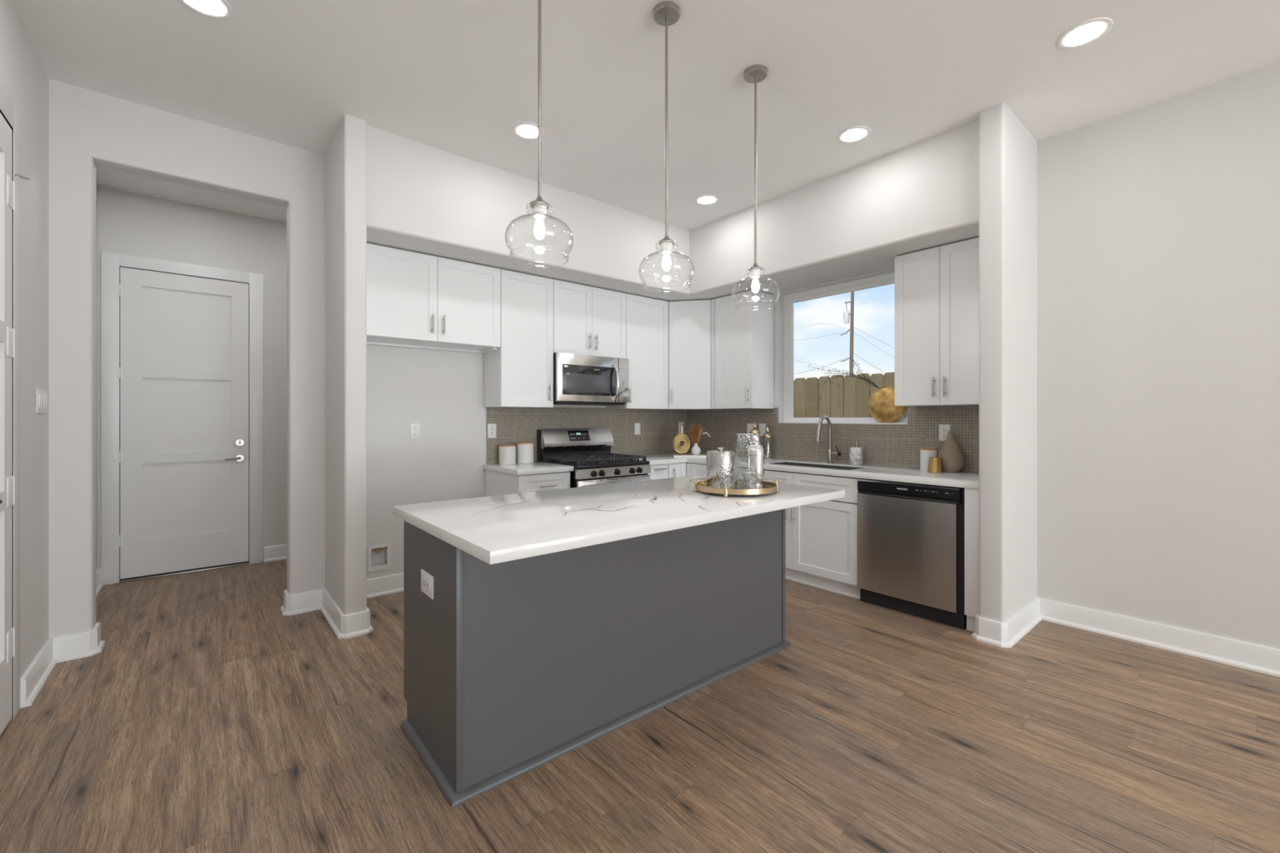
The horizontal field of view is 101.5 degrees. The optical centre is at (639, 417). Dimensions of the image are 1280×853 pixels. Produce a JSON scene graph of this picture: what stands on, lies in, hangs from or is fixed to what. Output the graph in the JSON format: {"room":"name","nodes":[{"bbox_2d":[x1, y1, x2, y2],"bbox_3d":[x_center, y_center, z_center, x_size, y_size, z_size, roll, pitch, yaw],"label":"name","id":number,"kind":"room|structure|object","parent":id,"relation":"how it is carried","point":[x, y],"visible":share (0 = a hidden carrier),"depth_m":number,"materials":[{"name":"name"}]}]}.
{"room":"kitchen","nodes":[
{"label":"kitchen","id":0,"kind":"room"},
{"bbox_2d":[0,0,97,719],"bbox_3d":[-0.166,-0.250,-0.901,0.150,3.100,13.070,0,0,-40],"label":"wall","id":1,"kind":"structure","parent":0,"point":[23,74],"depth_m":2.50,"materials":[{"name":"white paint"}]},
{"bbox_2d":[0,80,29,735],"bbox_3d":[-2.462,-0.030,1.989,0.116,2.660,0.922,0,0,-40],"label":"door","id":2,"kind":"structure","parent":1,"relation":"in","point":[10,188],"depth_m":2.23,"materials":[{"name":"white paint"}]},
{"bbox_2d":[35,388,48,413],"bbox_3d":[-2.998,-0.084,2.614,0.010,0.118,0.241,0,0,-40],"label":"wall switch","id":3,"kind":"object","parent":1,"relation":"attached to","point":[42,397],"visible":1,"depth_m":2.61,"materials":[{"name":"white plastic"}]},
{"bbox_2d":[38,394,41,407],"bbox_3d":[-2.975,-0.084,2.591,0.005,0.066,0.033,0,0,-40],"label":"rocker switch","id":4,"kind":"object","parent":3,"relation":"attached to","point":[39,395],"depth_m":2.58,"materials":[{"name":"white plastic"}]},
{"bbox_2d":[41,394,43,407],"bbox_3d":[-3.005,-0.084,2.626,0.005,0.066,0.033,0,0,-40],"label":"rocker switch","id":5,"kind":"object","parent":3,"relation":"attached to","point":[42,394],"depth_m":2.62,"materials":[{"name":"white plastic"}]},
{"bbox_2d":[43,395,45,408],"bbox_3d":[-3.034,-0.084,2.662,0.005,0.066,0.033,0,0,-40],"label":"rocker switch","id":6,"kind":"object","parent":3,"relation":"attached to","point":[44,396],"depth_m":2.65,"materials":[{"name":"white plastic"}]},
{"bbox_2d":[45,395,48,408],"bbox_3d":[-3.064,-0.084,2.697,0.005,0.066,0.033,0,0,-40],"label":"rocker switch","id":7,"kind":"object","parent":3,"relation":"attached to","point":[46,397],"depth_m":2.70,"materials":[{"name":"white plastic"}]},
{"bbox_2d":[20,568,105,708],"bbox_3d":[-3.416,1.234,3.255,0.199,0.131,2.232,0,0,-40],"label":"baseboard","id":8,"kind":"structure","parent":1,"relation":"attached to","point":[59,649],"depth_m":2.78,"materials":[{"name":"white paint"}]},
{"bbox_2d":[97,185,286,581],"bbox_3d":[-3.271,-0.250,4.922,2.550,3.100,0.150,0,0,-40],"label":"wall","id":9,"kind":"structure","parent":0,"point":[130,223],"depth_m":4.54,"materials":[{"name":"white paint"}]},
{"bbox_2d":[101,251,262,585],"bbox_3d":[-3.789,0.004,4.383,1.021,2.592,0.124,0,0,-40],"label":"door","id":10,"kind":"structure","parent":9,"relation":"in","point":[189,372],"depth_m":4.35,"materials":[{"name":"white paint"}]},
{"bbox_2d":[263,544,286,562],"bbox_3d":[-2.858,1.234,5.151,1.382,0.131,0.038,0,0,-40],"label":"baseboard","id":11,"kind":"structure","parent":9,"relation":"attached to","point":[276,553],"depth_m":4.76,"materials":[{"name":"white paint"}]},
{"bbox_2d":[48,79,605,637],"bbox_3d":[-1.292,-0.250,4.409,4.930,3.100,0.145,0,0,-40],"label":"wall","id":12,"kind":"structure","parent":0,"point":[88,129],"depth_m":3.40,"materials":[{"name":"white paint"}]},
{"bbox_2d":[280,573,404,639],"bbox_3d":[-1.650,1.234,3.691,1.400,0.131,0.858,0,0,-40],"label":"baseboard","id":13,"kind":"structure","parent":12,"relation":"attached to","point":[354,624],"depth_m":3.46,"materials":[{"name":"white paint"}]},
{"bbox_2d":[368,542,391,572],"bbox_3d":[-1.934,1.026,3.862,0.156,0.188,0.080,0,0,-40],"label":"box","id":14,"kind":"object","parent":12,"relation":"attached to","point":[375,553],"visible":1,"depth_m":3.87,"materials":[{"name":"white plastic"}]},
{"bbox_2d":[409,423,420,439],"bbox_3d":[-1.718,0.103,3.993,0.075,0.120,0.008,0,0,-40],"label":"wall outlet","id":15,"kind":"object","parent":12,"relation":"attached to","point":[415,428],"visible":1,"depth_m":3.99,"materials":[{"name":"white plastic"}]},
{"bbox_2d":[366,243,500,353],"bbox_3d":[-1.575,-0.849,3.876,1.021,0.634,0.361,0,0,-40],"label":"upper cabinet","id":16,"kind":"object","parent":12,"relation":"attached to","point":[418,300],"visible":0.89,"depth_m":3.77,"materials":[{"name":"white paint"}]},
{"bbox_2d":[484,269,553,408],"bbox_3d":[-1.001,-0.626,4.356,0.470,1.079,0.361,0,0,-40],"label":"upper cabinet","id":17,"kind":"object","parent":12,"relation":"attached to","point":[519,374],"visible":1,"depth_m":4.24,"materials":[{"name":"white paint"}]},
{"bbox_2d":[486,407,686,464],"bbox_3d":[-0.375,0.145,5.113,2.356,0.484,0.009,0,0,-40],"label":"tile backsplash","id":18,"kind":"structure","parent":12,"relation":"attached to","point":[659,428],"depth_m":5.07,"materials":[{"name":"tile"}]},
{"bbox_2d":[487,423,496,438],"bbox_3d":[-1.240,0.110,4.379,0.075,0.120,0.008,0,0,-40],"label":"wall outlet","id":19,"kind":"object","parent":18,"relation":"attached to","point":[491,428],"visible":1,"depth_m":4.38,"materials":[{"name":"white plastic"}]},
{"bbox_2d":[634,422,639,434],"bbox_3d":[-0.026,0.114,5.394,0.075,0.120,0.006,0,0,-40],"label":"wall outlet","id":20,"kind":"object","parent":18,"relation":"attached to","point":[637,425],"visible":1,"depth_m":5.39,"materials":[{"name":"white plastic"}]},
{"bbox_2d":[678,422,684,432],"bbox_3d":[0.457,0.109,5.798,0.075,0.120,0.006,0,0,-40],"label":"wall outlet","id":21,"kind":"object","parent":18,"relation":"attached to","point":[679,423],"visible":0.74,"depth_m":5.79,"materials":[{"name":"white plastic"}]},
{"bbox_2d":[553,279,626,358],"bbox_3d":[-0.520,-0.858,4.757,0.779,0.616,0.361,0,0,-40],"label":"upper cabinet","id":22,"kind":"object","parent":12,"relation":"attached to","point":[588,320],"visible":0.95,"depth_m":4.62,"materials":[{"name":"white paint"}]},
{"bbox_2d":[553,351,628,405],"bbox_3d":[-0.497,-0.333,4.716,0.760,0.426,0.458,0,0,-40],"label":"microwave","id":23,"kind":"object","parent":22,"relation":"attached to","point":[578,379],"visible":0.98,"depth_m":4.56,"materials":[{"name":"silver metal"}]},
{"bbox_2d":[605,293,668,409],"bbox_3d":[-0.014,-0.626,5.180,0.537,1.079,0.361,0,0,-40],"label":"upper cabinet","id":24,"kind":"object","parent":12,"relation":"attached to","point":[646,318],"visible":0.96,"depth_m":5.07,"materials":[{"name":"white paint"}]},
{"bbox_2d":[324,114,366,614],"bbox_3d":[-1.920,-0.250,3.393,0.123,3.100,0.680,0,0,-40],"label":"wall","id":25,"kind":"structure","parent":0,"point":[345,157],"depth_m":3.15,"materials":[{"name":"white paint"}]},
{"bbox_2d":[0,559,1279,852],"bbox_3d":[1.734,1.350,0.686,5.100,0.100,13.070,0,0,-40],"label":"floor","id":26,"kind":"structure","parent":0,"point":[208,717],"depth_m":2.06,"materials":[{"name":"brown wood"}]},
{"bbox_2d":[484,469,569,496],"bbox_3d":[-0.911,0.864,4.251,0.452,0.873,0.636,0,0,-40],"label":"base cabinet","id":27,"kind":"object","parent":26,"relation":"on","point":[496,483],"visible":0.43,"depth_m":4.07,"materials":[{"name":"white paint"}]},
{"bbox_2d":[483,461,573,475],"bbox_3d":[-0.916,0.407,4.260,0.489,0.040,0.623,0,0,-40],"label":"countertop","id":28,"kind":"structure","parent":27,"relation":"on","point":[536,467],"depth_m":4.09,"materials":[{"name":"white stone"}]},
{"bbox_2d":[498,444,515,464],"bbox_3d":[-1.114,0.307,4.391,0.138,0.160,0.138,0,0,-40],"label":"canister","id":29,"kind":"object","parent":28,"relation":"on","point":[507,452],"visible":1,"depth_m":4.33,"materials":[{"name":"white ceramic"}]},
{"bbox_2d":[516,441,533,463],"bbox_3d":[-0.989,0.298,4.495,0.144,0.178,0.144,0,0,-40],"label":"canister","id":30,"kind":"object","parent":28,"relation":"on","point":[525,450],"visible":1,"depth_m":4.43,"materials":[{"name":"white ceramic"}]},
{"bbox_2d":[537,427,651,488],"bbox_3d":[-0.396,0.683,4.619,0.762,1.174,0.723,0,0,-40],"label":"gas range","id":31,"kind":"object","parent":26,"relation":"on","point":[588,450],"visible":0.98,"depth_m":4.59,"materials":[{"name":"silver metal"}]},
{"bbox_2d":[541,459,649,469],"bbox_3d":[-0.403,0.398,4.627,0.762,0.029,0.620,0,0,-40],"label":"cooktop","id":32,"kind":"object","parent":31,"relation":"in","point":[616,464],"depth_m":4.41,"materials":[{"name":"black metal"}]},
{"bbox_2d":[576,474,651,487],"bbox_3d":[-0.192,0.817,4.374,0.754,0.627,0.085,0,0,-40],"label":"oven","id":33,"kind":"object","parent":31,"relation":"in","point":[610,479],"depth_m":4.34,"materials":[{"name":"silver glass"}]},
{"bbox_2d":[400,508,791,808],"bbox_3d":[-0.093,0.864,2.610,1.935,0.873,0.658,0,0,-40],"label":"kitchen island","id":34,"kind":"object","parent":26,"relation":"on","point":[512,668],"visible":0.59,"depth_m":2.10,"materials":[{"name":"grey paint"}]},
{"bbox_2d":[421,568,434,599],"bbox_3d":[-0.815,0.636,1.998,0.008,0.085,0.135,0,0,-40],"label":"wall outlet","id":35,"kind":"object","parent":34,"relation":"attached to","point":[427,580],"visible":1,"depth_m":1.98,"materials":[{"name":"white plastic"}]},
{"bbox_2d":[422,578,426,586],"bbox_3d":[-0.830,0.636,2.012,0.003,0.033,0.033,0,0,-40],"label":"receptacle","id":36,"kind":"object","parent":35,"relation":"attached to","point":[424,580],"depth_m":2.01,"materials":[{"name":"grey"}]},
{"bbox_2d":[426,581,429,590],"bbox_3d":[-0.804,0.636,1.981,0.003,0.033,0.033,0,0,-40],"label":"receptacle","id":37,"kind":"object","parent":35,"relation":"attached to","point":[427,582],"depth_m":1.98,"materials":[{"name":"grey plastic"}]},
{"bbox_2d":[392,474,844,564],"bbox_3d":[0.006,0.407,2.543,1.995,0.040,1.014,0,0,-40],"label":"island countertop","id":38,"kind":"structure","parent":34,"relation":"on","point":[495,529],"depth_m":2.16,"materials":[{"name":"white stone"}]},
{"bbox_2d":[689,475,778,497],"bbox_3d":[0.502,0.356,2.734,0.468,0.060,0.418,0,0,0],"label":"serving tray","id":39,"kind":"object","parent":38,"relation":"on","point":[768,487],"visible":0.69,"depth_m":2.60,"materials":[{"name":"gold metal"}]},
{"bbox_2d":[706,447,735,488],"bbox_3d":[0.432,0.263,2.795,0.152,0.211,0.152,0,0,-40],"label":"ice bucket","id":40,"kind":"object","parent":39,"relation":"on","point":[721,460],"visible":0.92,"depth_m":2.73,"materials":[{"name":"silver metal"}]},
{"bbox_2d":[715,471,737,488],"bbox_3d":[0.441,0.322,2.646,0.112,0.094,0.112,0,0,-40],"label":"glass","id":41,"kind":"object","parent":39,"relation":"on","point":[717,471],"visible":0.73,"depth_m":2.64,"materials":[{"name":"clear glass"}]},
{"bbox_2d":[702,483,770,488],"bbox_3d":[0.503,0.369,2.734,0.404,0.001,0.404,0,0,0],"label":"mirror","id":42,"kind":"object","parent":39,"relation":"on","point":[765,485],"depth_m":2.79,"materials":[{"name":"silver metal"}]},
{"bbox_2d":[734,433,759,486],"bbox_3d":[0.585,0.227,2.841,0.124,0.283,0.066,0,0,0],"label":"crystal vase","id":43,"kind":"object","parent":39,"relation":"on","point":[736,435],"visible":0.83,"depth_m":2.84,"materials":[{"name":"clear glass"}]},
{"bbox_2d":[742,471,764,488],"bbox_3d":[0.566,0.322,2.610,0.112,0.094,0.112,0,0,-40],"label":"glass","id":44,"kind":"object","parent":39,"relation":"on","point":[742,472],"visible":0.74,"depth_m":2.60,"materials":[{"name":"clear glass"}]},
{"bbox_2d":[746,435,764,488],"bbox_3d":[0.606,0.230,2.741,0.094,0.277,0.094,0,0,-40],"label":"cocktail shaker","id":45,"kind":"object","parent":39,"relation":"on","point":[755,453],"visible":0.95,"depth_m":2.71,"materials":[{"name":"silver metal"}]},
{"bbox_2d":[648,463,666,479],"bbox_3d":[-0.026,0.864,4.991,0.275,0.873,0.636,0,0,-40],"label":"base cabinet","id":46,"kind":"object","parent":26,"relation":"on","point":[657,471],"visible":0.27,"depth_m":4.79,"materials":[{"name":"white paint"}]},
{"bbox_2d":[666,462,686,478],"bbox_3d":[0.181,0.864,5.164,0.259,0.873,0.636,0,0,-40],"label":"base cabinet","id":47,"kind":"object","parent":26,"relation":"on","point":[677,469],"visible":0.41,"depth_m":4.94,"materials":[{"name":"white paint"}]},
{"bbox_2d":[686,462,746,478],"bbox_3d":[0.881,0.864,4.963,0.600,0.873,0.635,0,0,-40],"label":"base cabinet","id":48,"kind":"object","parent":26,"relation":"on","point":[692,468],"visible":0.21,"depth_m":4.92,"materials":[{"name":"white paint"}]},
{"bbox_2d":[738,467,860,596],"bbox_3d":[1.416,0.868,4.295,0.636,0.864,1.073,0,0,-40],"label":"base cabinet","id":49,"kind":"object","parent":26,"relation":"on","point":[821,538],"visible":0.48,"depth_m":3.92,"materials":[{"name":"white paint"}]},
{"bbox_2d":[633,452,978,488],"bbox_3d":[1.081,0.407,4.327,1.128,0.040,3.081,0,0,-40],"label":"countertop","id":50,"kind":"structure","parent":49,"relation":"on","point":[960,479],"depth_m":3.83,"materials":[{"name":"white stone"}]},
{"bbox_2d":[672,453,706,457],"bbox_3d":[0.504,0.375,5.126,0.360,0.024,0.250,0,0,0],"label":"marble board","id":51,"kind":"object","parent":50,"relation":"on","point":[674,455],"visible":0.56,"depth_m":5.00,"materials":[{"name":"white stone"}]},
{"bbox_2d":[672,424,690,454],"bbox_3d":[0.414,0.213,5.164,0.186,0.301,0.044,0,0,-15],"label":"ring vase","id":52,"kind":"object","parent":51,"relation":"on","point":[682,437],"visible":1,"depth_m":5.15,"materials":[{"name":"gold metal"}]},
{"bbox_2d":[691,443,700,454],"bbox_3d":[0.552,0.307,5.152,0.096,0.112,0.096,0,0,-40],"label":"bud vase","id":53,"kind":"object","parent":51,"relation":"on","point":[695,450],"visible":0.99,"depth_m":5.12,"materials":[{"name":"white ceramic"}]},
{"bbox_2d":[687,423,711,444],"bbox_3d":[0.583,0.183,5.160,0.237,0.261,0.099,0,0,-1],"label":"feather spray","id":54,"kind":"object","parent":53,"relation":"in","point":[695,431],"visible":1,"depth_m":5.15,"materials":[{"name":"brown plant"}]},
{"bbox_2d":[749,422,759,436],"bbox_3d":[1.071,0.212,4.869,0.096,0.349,0.096,0,0,-40],"label":"decorative bottle","id":55,"kind":"object","parent":50,"relation":"on","point":[754,431],"visible":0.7,"depth_m":4.84,"materials":[{"name":"brown metal"}]},
{"bbox_2d":[762,426,773,459],"bbox_3d":[1.204,0.233,4.929,0.096,0.309,0.096,0,0,-40],"label":"decorative bottle","id":56,"kind":"object","parent":50,"relation":"on","point":[766,436],"visible":0.98,"depth_m":4.90,"materials":[{"name":"silver metal"}]},
{"bbox_2d":[764,462,863,479],"bbox_3d":[1.435,0.510,4.287,0.358,0.227,0.778,0,0,-40],"label":"sink","id":57,"kind":"object","parent":50,"relation":"in","point":[846,468],"visible":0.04,"depth_m":4.39,"materials":[{"name":"silver metal"}]},
{"bbox_2d":[816,415,840,463],"bbox_3d":[1.574,0.183,4.370,0.218,0.408,0.119,0,0,-40],"label":"faucet","id":58,"kind":"object","parent":50,"relation":"on","point":[830,453],"visible":1,"depth_m":4.43,"materials":[{"name":"silver metal"}]},
{"bbox_2d":[849,440,863,466],"bbox_3d":[1.764,0.288,4.258,0.084,0.197,0.088,0,0,42],"label":"soap dispenser","id":59,"kind":"object","parent":50,"relation":"on","point":[856,453],"visible":1,"depth_m":4.23,"materials":[{"name":"grey stone"}]},
{"bbox_2d":[920,448,937,471],"bbox_3d":[2.103,0.304,3.803,0.112,0.166,0.112,0,0,-40],"label":"canister","id":60,"kind":"object","parent":50,"relation":"on","point":[925,453],"visible":0.7,"depth_m":3.77,"materials":[{"name":"white ceramic"}]},
{"bbox_2d":[927,457,942,473],"bbox_3d":[2.079,0.333,3.681,0.092,0.108,0.088,0,0,-40],"label":"cup","id":61,"kind":"object","parent":50,"relation":"on","point":[935,465],"visible":1,"depth_m":3.65,"materials":[{"name":"brown metal"}]},
{"bbox_2d":[937,431,964,472],"bbox_3d":[2.204,0.240,3.707,0.162,0.294,0.162,0,0,-40],"label":"vase","id":62,"kind":"object","parent":50,"relation":"on","point":[951,455],"visible":0.94,"depth_m":3.66,"materials":[{"name":"beige ceramic"}]},
{"bbox_2d":[785,576,860,599],"bbox_3d":[1.040,1.291,4.389,0.016,0.018,1.697,0,0,-40],"label":"trim","id":63,"kind":"structure","parent":26,"relation":"on","point":[786,577],"depth_m":3.96,"materials":[{"name":"white paint"}]},
{"bbox_2d":[857,478,966,629],"bbox_3d":[1.974,0.865,3.624,0.604,0.870,0.660,0,0,-40],"label":"dishwasher","id":64,"kind":"object","parent":26,"relation":"on","point":[911,535],"visible":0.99,"depth_m":3.40,"materials":[{"name":"silver metal"}]},
{"bbox_2d":[964,488,978,631],"bbox_3d":[2.235,0.864,3.342,0.600,0.873,0.088,0,0,-40],"label":"end panel","id":65,"kind":"object","parent":26,"relation":"on","point":[971,495],"visible":0.24,"depth_m":3.16,"materials":[{"name":"white paint"}]},
{"bbox_2d":[13,0,1279,230],"bbox_3d":[1.734,-1.850,0.686,5.100,0.100,13.070,0,0,-40],"label":"ceiling","id":66,"kind":"structure","parent":0,"point":[456,77],"depth_m":2.73,"materials":[{"name":"white paint"}]},
{"bbox_2d":[178,0,232,19],"bbox_3d":[-1.885,-1.797,2.256,0.200,0.006,0.200,0,0,-40],"label":"recessed light","id":67,"kind":"object","parent":66,"relation":"in","point":[215,9],"visible":1,"depth_m":2.29,"materials":[{"name":"white paint"}]},
{"bbox_2d":[511,121,544,139],"bbox_3d":[-0.700,-1.797,3.279,0.200,0.006,0.200,0,0,-40],"label":"recessed light","id":68,"kind":"object","parent":66,"relation":"in","point":[524,130],"visible":0.87,"depth_m":3.27,"materials":[{"name":"white plastic"}]},
{"bbox_2d":[504,0,573,267],"bbox_3d":[-0.367,-1.189,1.909,0.247,1.222,0.247,0,0,-40],"label":"pendant lamp","id":69,"kind":"object","parent":66,"relation":"hanging from","point":[540,206],"visible":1,"depth_m":1.90,"materials":[{"name":"clear glass"}]},
{"bbox_2d":[532,204,546,218],"bbox_3d":[-0.367,-0.752,1.909,0.052,0.039,0.052,0,0,-40],"label":"socket","id":70,"kind":"object","parent":69,"relation":"attached to","point":[541,209],"depth_m":1.89,"materials":[{"name":"silver metal"}]},
{"bbox_2d":[638,0,694,293],"bbox_3d":[0.118,-1.189,2.316,0.247,1.222,0.247,0,0,-40],"label":"pendant lamp","id":71,"kind":"object","parent":66,"relation":"hanging from","point":[665,13],"visible":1,"depth_m":2.31,"materials":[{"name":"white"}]},
{"bbox_2d":[660,241,672,253],"bbox_3d":[0.118,-0.752,2.316,0.052,0.039,0.052,0,0,-40],"label":"socket","id":72,"kind":"object","parent":71,"relation":"attached to","point":[666,246],"depth_m":2.30,"materials":[{"name":"silver metal"}]},
{"bbox_2d":[694,194,719,204],"bbox_3d":[0.552,-1.797,4.314,0.200,0.006,0.200,0,0,-40],"label":"recessed light","id":73,"kind":"object","parent":66,"relation":"in","point":[708,199],"visible":1,"depth_m":4.30,"materials":[{"name":"white plastic"}]},
{"bbox_2d":[731,64,780,311],"bbox_3d":[0.602,-1.189,2.723,0.247,1.222,0.247,0,0,-40],"label":"pendant lamp","id":74,"kind":"object","parent":66,"relation":"hanging from","point":[756,73],"visible":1,"depth_m":2.72,"materials":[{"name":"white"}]},
{"bbox_2d":[750,268,760,277],"bbox_3d":[0.602,-0.752,2.723,0.052,0.039,0.052,0,0,-40],"label":"socket","id":75,"kind":"object","parent":74,"relation":"attached to","point":[754,272],"depth_m":2.70,"materials":[{"name":"silver metal"}]},
{"bbox_2d":[836,125,871,143],"bbox_3d":[1.359,-1.797,3.321,0.200,0.006,0.200,0,0,-40],"label":"recessed light","id":76,"kind":"object","parent":66,"relation":"in","point":[857,133],"visible":1,"depth_m":3.31,"materials":[{"name":"white plastic"}]},
{"bbox_2d":[1057,17,1113,48],"bbox_3d":[2.081,-1.797,2.447,0.200,0.006,0.200,0,0,-40],"label":"recessed light","id":77,"kind":"object","parent":66,"relation":"in","point":[1085,33],"visible":1,"depth_m":2.44,"materials":[{"name":"white plastic"}]},
{"bbox_2d":[366,119,978,302],"bbox_3d":[0.208,-1.488,3.598,3.407,0.623,3.085,0,0,-40],"label":"soffit","id":78,"kind":"structure","parent":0,"point":[422,198],"depth_m":3.82,"materials":[{"name":"white paint"}]},
{"bbox_2d":[686,61,1279,648],"bbox_3d":[4.204,-0.250,1.589,0.150,3.100,11.290,0,0,-40],"label":"wall","id":79,"kind":"structure","parent":0,"point":[1158,223],"depth_m":2.95,"materials":[{"name":"white paint"}]},
{"bbox_2d":[653,299,726,409],"bbox_3d":[0.512,-0.626,5.425,0.589,1.079,0.659,0,0,-40],"label":"upper cabinet","id":80,"kind":"object","parent":79,"relation":"attached to","point":[690,321],"visible":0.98,"depth_m":5.21,"materials":[{"name":"white paint"}]},
{"bbox_2d":[711,290,773,408],"bbox_3d":[0.973,-0.626,5.050,0.361,1.079,0.507,0,0,-40],"label":"upper cabinet","id":81,"kind":"object","parent":79,"relation":"attached to","point":[742,341],"visible":0.98,"depth_m":4.92,"materials":[{"name":"white paint"}]},
{"bbox_2d":[686,405,978,473],"bbox_3d":[1.515,0.145,4.684,0.008,0.484,3.073,0,0,-40],"label":"tile backsplash","id":82,"kind":"structure","parent":79,"relation":"attached to","point":[900,446],"depth_m":4.36,"materials":[{"name":"tile"}]},
{"bbox_2d":[746,423,753,435],"bbox_3d":[1.091,0.117,5.179,0.006,0.120,0.075,0,0,-40],"label":"wall outlet","id":83,"kind":"object","parent":82,"relation":"attached to","point":[749,426],"visible":0.76,"depth_m":5.18,"materials":[{"name":"white plastic"}]},
{"bbox_2d":[759,423,765,435],"bbox_3d":[1.186,0.117,5.066,0.006,0.120,0.075,0,0,-40],"label":"wall outlet","id":84,"kind":"object","parent":82,"relation":"attached to","point":[762,426],"visible":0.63,"depth_m":5.07,"materials":[{"name":"white plastic"}]},
{"bbox_2d":[938,424,950,440],"bbox_3d":[2.226,0.110,3.819,0.008,0.120,0.075,0,0,-40],"label":"wall outlet","id":85,"kind":"object","parent":82,"relation":"attached to","point":[943,428],"visible":0.9,"depth_m":3.82,"materials":[{"name":"white plastic"}]},
{"bbox_2d":[778,422,907,424],"bbox_3d":[1.725,0.046,4.514,0.104,0.012,1.179,0,0,-40],"label":"trim","id":86,"kind":"structure","parent":79,"relation":"attached to","point":[779,422],"depth_m":4.47,"materials":[{"name":"white paint"}]},
{"bbox_2d":[867,386,906,422],"bbox_3d":[1.983,-0.106,4.200,0.082,0.298,0.304,0,0,-40],"label":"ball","id":87,"kind":"object","parent":86,"relation":"on","point":[882,406],"visible":0.82,"depth_m":4.18,"materials":[{"name":"gold metal"}]},
{"bbox_2d":[807,359,879,388],"bbox_3d":[1.724,-0.268,4.450,0.115,0.477,0.630,0,0,-43],"label":"leafy branch","id":88,"kind":"object","parent":87,"relation":"in","point":[865,378],"visible":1,"depth_m":4.38,"materials":[{"name":"grey"}]},
{"bbox_2d":[783,272,907,422],"bbox_3d":[1.777,-0.560,4.557,0.060,1.216,1.183,0,0,-40],"label":"window","id":89,"kind":"structure","parent":79,"relation":"in","point":[888,278],"depth_m":4.85,"materials":[{"name":"white paint"}]},
{"bbox_2d":[894,237,978,406],"bbox_3d":[2.157,-0.626,3.634,0.361,1.079,0.634,0,0,-40],"label":"upper cabinet","id":90,"kind":"object","parent":79,"relation":"attached to","point":[936,289],"visible":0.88,"depth_m":3.55,"materials":[{"name":"white paint"}]},
{"bbox_2d":[971,596,1279,677],"bbox_3d":[4.817,1.234,0.192,0.708,0.131,8.119,0,0,-40],"label":"baseboard","id":91,"kind":"structure","parent":79,"relation":"attached to","point":[1240,654],"depth_m":2.99,"materials":[{"name":"white paint"}]},
{"bbox_2d":[978,102,1036,622],"bbox_3d":[2.291,-0.250,3.243,0.675,3.100,0.130,0,0,-40],"label":"wall","id":92,"kind":"structure","parent":0,"point":[1007,151],"depth_m":3.06,"materials":[{"name":"white paint"}]},
{"label":"outside","id":93,"kind":"structure","parent":0,"visible":0},
{"bbox_3d":[18.301,1.600,28.318,55.600,0.100,100.000,0,0,-40],"label":"ground","id":94,"kind":"structure","parent":93,"visible":0},
{"bbox_2d":[840,291,853,375],"bbox_3d":[16.747,-5.401,42.273,1.093,14.002,0.415,0,0,41],"label":"utility pole","id":95,"kind":"object","parent":94,"relation":"on","point":[846,314],"visible":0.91,"depth_m":41.97,"materials":[{"name":"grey wood"}]},
{"bbox_2d":[793,372,903,417],"bbox_3d":[2.353,0.494,6.605,0.080,2.051,3.322,0,0,-40],"label":"wooden fence","id":96,"kind":"object","parent":94,"relation":"on","point":[845,397],"visible":0.16,"depth_m":6.46,"materials":[{"name":"brown wood"}]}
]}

